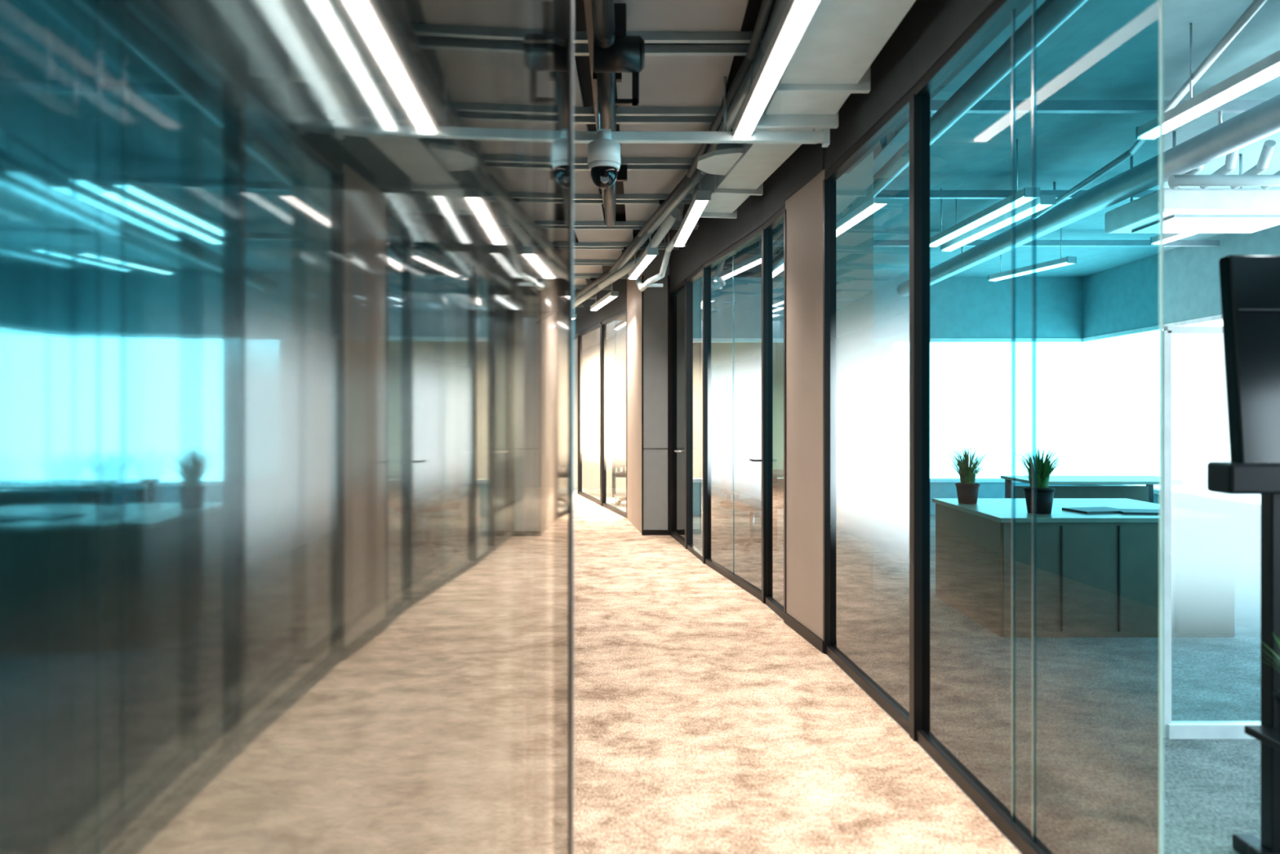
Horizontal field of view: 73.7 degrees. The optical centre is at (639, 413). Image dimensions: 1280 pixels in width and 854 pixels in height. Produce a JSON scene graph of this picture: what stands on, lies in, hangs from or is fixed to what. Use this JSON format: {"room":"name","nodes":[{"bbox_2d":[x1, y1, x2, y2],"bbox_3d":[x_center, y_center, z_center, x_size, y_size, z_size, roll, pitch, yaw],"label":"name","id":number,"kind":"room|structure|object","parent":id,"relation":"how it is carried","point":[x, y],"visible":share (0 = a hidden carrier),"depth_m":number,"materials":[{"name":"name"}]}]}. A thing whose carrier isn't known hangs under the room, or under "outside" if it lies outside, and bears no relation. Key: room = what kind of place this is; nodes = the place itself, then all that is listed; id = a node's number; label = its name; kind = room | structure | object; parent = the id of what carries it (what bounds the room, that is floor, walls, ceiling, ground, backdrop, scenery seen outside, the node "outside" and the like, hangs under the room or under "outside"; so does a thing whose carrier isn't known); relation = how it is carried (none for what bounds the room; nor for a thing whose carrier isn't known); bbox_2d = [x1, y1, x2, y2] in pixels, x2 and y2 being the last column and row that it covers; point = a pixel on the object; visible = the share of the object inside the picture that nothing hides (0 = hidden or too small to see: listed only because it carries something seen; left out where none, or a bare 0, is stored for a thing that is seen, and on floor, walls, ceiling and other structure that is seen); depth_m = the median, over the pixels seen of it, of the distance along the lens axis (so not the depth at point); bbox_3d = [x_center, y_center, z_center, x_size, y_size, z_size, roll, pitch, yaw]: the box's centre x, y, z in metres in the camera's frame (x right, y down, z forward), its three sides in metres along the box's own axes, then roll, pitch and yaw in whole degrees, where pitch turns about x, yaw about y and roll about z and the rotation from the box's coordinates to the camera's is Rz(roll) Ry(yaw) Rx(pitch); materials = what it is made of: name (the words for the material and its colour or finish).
{"room":"office corridor","nodes":[
{"label":"office corridor","id":0,"kind":"room"},
{"bbox_2d":[583,0,626,226],"bbox_3d":[-0.185,-1.737,4.400,0.220,0.326,5.602,0,0,0],"label":"ceiling pipe","id":1,"kind":"object","parent":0,"point":[599,14],"depth_m":4.12,"materials":[{"name":"grey metal"}]},
{"bbox_2d":[593,3,644,106],"bbox_3d":[-0.090,-1.635,3.750,0.220,0.530,0.150,0,0,0],"label":"ceiling spotlight","id":2,"kind":"object","parent":1,"relation":"attached to","point":[626,54],"depth_m":3.71,"materials":[{"name":"black metal"}]},
{"bbox_2d":[573,207,680,307],"bbox_3d":[-0.432,-1.610,10.504,1.823,0.581,7.015,0,0,0],"label":"ceiling pipes","id":3,"kind":"object","parent":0,"point":[668,222],"depth_m":8.65,"materials":[{"name":"white metal"}]},
{"bbox_2d":[573,315,702,487],"bbox_3d":[0.300,-0.250,16.250,6.600,3.300,0.100,0,0,0],"label":"wall","id":4,"kind":"structure","parent":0,"point":[590,340],"depth_m":16.20,"materials":[{"name":"white paint"}]},
{"bbox_2d":[626,249,669,535],"bbox_3d":[0.135,-0.250,10.675,0.620,3.300,1.651,0,0,0],"label":"column","id":5,"kind":"structure","parent":0,"point":[648,309],"depth_m":9.86,"materials":[{"name":"beige paint"}]},
{"bbox_2d":[573,0,748,294],"bbox_3d":[-1.539,-1.800,9.030,4.019,0.030,13.600,0,0,0],"label":"ceiling tiles","id":6,"kind":"structure","parent":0,"point":[664,81],"depth_m":4.77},
{"bbox_2d":[573,31,765,312],"bbox_3d":[-0.130,-1.823,8.480,2.640,0.155,12.915,0,0,0],"label":"ceiling beam","id":7,"kind":"structure","parent":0,"point":[582,115],"depth_m":5.10,"materials":[{"name":"grey metal"}]},
{"bbox_2d":[573,0,775,294],"bbox_3d":[-0.200,-1.950,6.850,3.900,0.100,18.900,0,0,0],"label":"ceiling","id":8,"kind":"structure","parent":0,"point":[583,63],"depth_m":4.73,"materials":[{"name":"paint"}]},
{"bbox_2d":[573,0,788,300],"bbox_3d":[-0.642,-1.779,8.905,2.564,0.242,13.809,0,0,0],"label":"conduit","id":9,"kind":"object","parent":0,"point":[736,95],"depth_m":4.87,"materials":[{"name":"grey metal"}]},
{"bbox_2d":[693,276,702,515],"bbox_3d":[3.350,-0.250,11.900,5.700,3.300,0.100,0,0,0],"label":"wall","id":10,"kind":"structure","parent":0,"point":[697,285],"depth_m":11.85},
{"bbox_2d":[693,337,702,482],"bbox_3d":[3.350,-0.050,11.900,5.700,2.000,0.140,0,0,0],"label":"window","id":11,"kind":"structure","parent":10,"relation":"in","point":[695,340],"depth_m":11.84,"materials":[{"name":"white glass"}]},
{"bbox_2d":[573,76,830,146],"bbox_3d":[-0.050,-1.658,4.508,2.100,0.485,0.075,0,0,0],"label":"ceiling pipe","id":12,"kind":"object","parent":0,"point":[823,137],"depth_m":4.49,"materials":[{"name":"white metal"}]},
{"bbox_2d":[573,0,994,639],"bbox_3d":[0.542,-0.250,6.933,1.107,3.300,18.931,0,0,-8],"label":"wall","id":13,"kind":"structure","parent":0,"point":[930,28],"depth_m":5.26,"materials":[{"name":"beige paint"}]},
{"bbox_2d":[783,143,824,653],"bbox_3d":[1.023,-0.245,5.364,0.012,3.290,0.751,0,0,-8],"label":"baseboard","id":14,"kind":"structure","parent":13,"relation":"attached to","point":[807,162],"depth_m":5.34,"materials":[{"name":"black metal"}]},
{"bbox_2d":[573,492,1020,853],"bbox_3d":[-0.755,1.400,6.850,4.290,0.001,18.700,0,0,0],"label":"floor","id":15,"kind":"structure","parent":0,"point":[704,722],"depth_m":3.75,"materials":[{"name":"beige carpet"}]},
{"bbox_2d":[0,0,573,853],"bbox_3d":[-0.072,-0.250,-0.322,0.108,3.300,4.159,0,0,-3],"label":"glass wall","id":16,"kind":"structure","parent":15,"relation":"on","point":[286,286],"depth_m":0.22,"materials":[{"name":"glass"}]},
{"bbox_2d":[573,487,1260,853],"bbox_3d":[2.400,1.400,6.850,7.600,0.001,18.700,0,0,0],"label":"floor","id":17,"kind":"structure","parent":0,"point":[1212,786],"depth_m":3.58,"materials":[{"name":"grey carpet"}]},
{"bbox_2d":[577,309,626,518],"bbox_3d":[-0.599,-0.003,13.172,0.070,2.805,3.636,0,0,-15],"label":"glass wall","id":18,"kind":"structure","parent":17,"relation":"on","point":[614,356],"depth_m":12.97,"materials":[{"name":"clear glass"}]},
{"bbox_2d":[612,457,615,497],"bbox_3d":[0.000,1.025,14.600,1.000,0.750,0.600,0,0,0],"label":"side table","id":19,"kind":"object","parent":17,"relation":"on","point":[613,467],"visible":0.2,"depth_m":14.33,"materials":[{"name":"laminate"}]},
{"bbox_2d":[613,457,626,505],"bbox_3d":[-0.119,0.866,13.207,0.603,1.069,0.621,0,0,29],"label":"office chair","id":20,"kind":"object","parent":17,"relation":"on","point":[620,463],"visible":0.38,"depth_m":13.06,"materials":[{"name":"fabric"}]},
{"bbox_2d":[669,279,686,548],"bbox_3d":[0.410,-0.003,9.374,0.128,2.805,1.051,0,0,-8],"label":"glass wall","id":21,"kind":"structure","parent":17,"relation":"on","point":[677,295],"depth_m":9.50,"materials":[{"name":"black glass"}]},
{"bbox_2d":[685,264,703,563],"bbox_3d":[0.569,-0.003,8.424,0.070,2.805,0.888,0,0,-8],"label":"glass wall","id":22,"kind":"structure","parent":17,"relation":"on","point":[698,273],"depth_m":8.84,"materials":[{"name":"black glass"}]},
{"bbox_2d":[703,224,768,603],"bbox_3d":[0.760,-0.003,7.165,0.122,2.805,1.742,0,0,-11],"label":"glass wall","id":23,"kind":"structure","parent":17,"relation":"on","point":[733,277],"depth_m":7.10,"materials":[{"name":"clear glass"}]},
{"bbox_2d":[762,204,786,619],"bbox_3d":[0.976,-0.003,6.038,0.070,2.805,0.639,0,0,-6],"label":"glass wall","id":24,"kind":"structure","parent":17,"relation":"on","point":[775,226],"depth_m":6.05,"materials":[{"name":"clear glass"}]},
{"bbox_2d":[822,88,912,733],"bbox_3d":[1.157,-0.003,4.344,0.070,2.805,1.335,0,0,-4],"label":"glass wall","id":25,"kind":"structure","parent":17,"relation":"on","point":[866,192],"depth_m":4.33,"materials":[{"name":"clear glass"}]},
{"bbox_2d":[909,0,1164,853],"bbox_3d":[1.254,-0.003,2.328,0.070,2.805,2.756,0,0,-2],"label":"glass wall","id":26,"kind":"structure","parent":17,"relation":"on","point":[1037,138],"depth_m":2.64,"materials":[{"name":"clear glass"}]},
{"bbox_2d":[1171,607,1234,637],"bbox_3d":[3.000,1.018,5.950,1.500,0.764,1.250,0,0,0],"label":"office desk","id":27,"kind":"object","parent":17,"relation":"on","point":[1186,622],"visible":0.06,"depth_m":5.34,"materials":[{"name":"laminate"}]},
{"bbox_2d":[1164,325,1260,738],"bbox_3d":[3.290,0.510,3.700,2.050,1.780,0.050,0,0,0],"label":"wall","id":28,"kind":"structure","parent":17,"relation":"on","point":[1212,540],"depth_m":3.70,"materials":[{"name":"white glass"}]},
{"bbox_2d":[1207,254,1279,853],"bbox_3d":[2.120,0.460,2.555,0.800,1.880,0.390,0,0,0],"label":"television","id":29,"kind":"object","parent":17,"relation":"on","point":[1250,284],"visible":1,"depth_m":2.56,"materials":[{"name":"plastic"}]},
{"bbox_2d":[1253,631,1279,731],"bbox_3d":[1.907,0.799,2.447,0.232,0.296,0.244,0,0,-38],"label":"potted grass plant","id":30,"kind":"object","parent":29,"relation":"on","point":[1276,693],"visible":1,"depth_m":2.48,"materials":[{"name":"green plant"}]},
{"bbox_2d":[1164,0,1279,252],"bbox_3d":[3.620,-1.943,6.850,5.260,0.116,18.900,0,0,0],"label":"ceiling","id":31,"kind":"structure","parent":0,"point":[1211,20],"depth_m":4.51,"materials":[{"name":"white paint"}]},
{"bbox_2d":[587,128,620,189],"bbox_3d":[-0.185,-1.315,4.415,0.170,0.309,0.200,0,0,0],"label":"dome security camera","id":32,"kind":"object","parent":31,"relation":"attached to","point":[603,153],"visible":1,"depth_m":4.34,"materials":[{"name":"white plastic"}]},
{"bbox_2d":[590,265,618,311],"bbox_3d":[-0.480,-1.673,11.235,0.100,0.453,1.521,0,0,-13],"label":"pendant lamp","id":33,"kind":"object","parent":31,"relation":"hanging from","point":[611,295],"visible":0.8,"depth_m":10.99,"materials":[{"name":"white plastic"}]},
{"bbox_2d":[627,232,658,279],"bbox_3d":[0.019,-1.673,8.475,0.100,0.453,1.436,0,0,-8],"label":"pendant lamp","id":34,"kind":"object","parent":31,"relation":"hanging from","point":[651,253],"visible":0.92,"depth_m":8.23,"materials":[{"name":"white plastic"}]},
{"bbox_2d":[673,169,711,246],"bbox_3d":[0.385,-1.673,6.585,0.100,0.453,1.624,0,0,-3],"label":"pendant lamp","id":35,"kind":"object","parent":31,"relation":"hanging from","point":[701,198],"visible":0.94,"depth_m":6.29,"materials":[{"name":"white plastic"}]},
{"bbox_2d":[732,0,821,138],"bbox_3d":[0.584,-1.673,3.250,0.100,0.453,2.514,0,0,-2],"label":"pendant lamp","id":36,"kind":"object","parent":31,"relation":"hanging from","point":[797,15],"visible":1,"depth_m":3.55,"materials":[{"name":"white plastic"}]},
{"bbox_2d":[693,0,915,218],"bbox_3d":[0.800,-1.695,3.501,0.639,0.410,6.317,0,0,-4],"label":"ventilation duct","id":37,"kind":"object","parent":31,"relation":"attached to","point":[832,60],"visible":0.66,"depth_m":4.01,"materials":[{"name":"metal"}]},
{"bbox_2d":[1164,186,1196,243],"bbox_3d":[4.470,-1.673,6.150,0.104,0.453,2.314,0,0,-2],"label":"pendant lamp","id":38,"kind":"object","parent":31,"relation":"hanging from","point":[1168,237],"visible":0.02,"depth_m":7.03,"materials":[{"name":"white plastic"}]},
{"bbox_2d":[1164,0,1279,246],"bbox_3d":[3.700,-1.690,5.000,4.800,0.420,12.000,0,0,0],"label":"ceiling pipes","id":39,"kind":"object","parent":31,"relation":"attached to","point":[1257,120],"visible":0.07,"depth_m":4.83,"materials":[{"name":"metal"}]},
{"bbox_2d":[1164,22,1279,133],"bbox_3d":[2.715,-1.673,3.050,0.104,0.453,2.913,0,0,-2],"label":"pendant lamp","id":40,"kind":"object","parent":31,"relation":"hanging from","point":[1267,68],"visible":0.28,"depth_m":3.89,"materials":[{"name":"white plastic"}]},
{"bbox_2d":[1164,131,1279,233],"bbox_3d":[4.000,-1.613,5.765,1.400,0.575,1.170,0,0,0],"label":"air conditioner","id":41,"kind":"object","parent":31,"relation":"hanging from","point":[1235,209],"depth_m":5.65,"materials":[{"name":"white metal"}]},
{"bbox_2d":[1164,224,1279,324],"bbox_3d":[6.200,-0.250,4.700,0.100,3.300,14.400,0,0,0],"label":"wall","id":42,"kind":"structure","parent":0,"point":[1192,286],"depth_m":9.34,"materials":[{"name":"paint"}]},
{"bbox_2d":[1164,314,1222,326],"bbox_3d":[6.200,-0.050,4.700,0.140,2.000,14.400,0,0,0],"label":"window","id":43,"kind":"structure","parent":42,"relation":"in","point":[1217,317],"depth_m":9.40,"materials":[{"name":"white plastic"}]}
]}

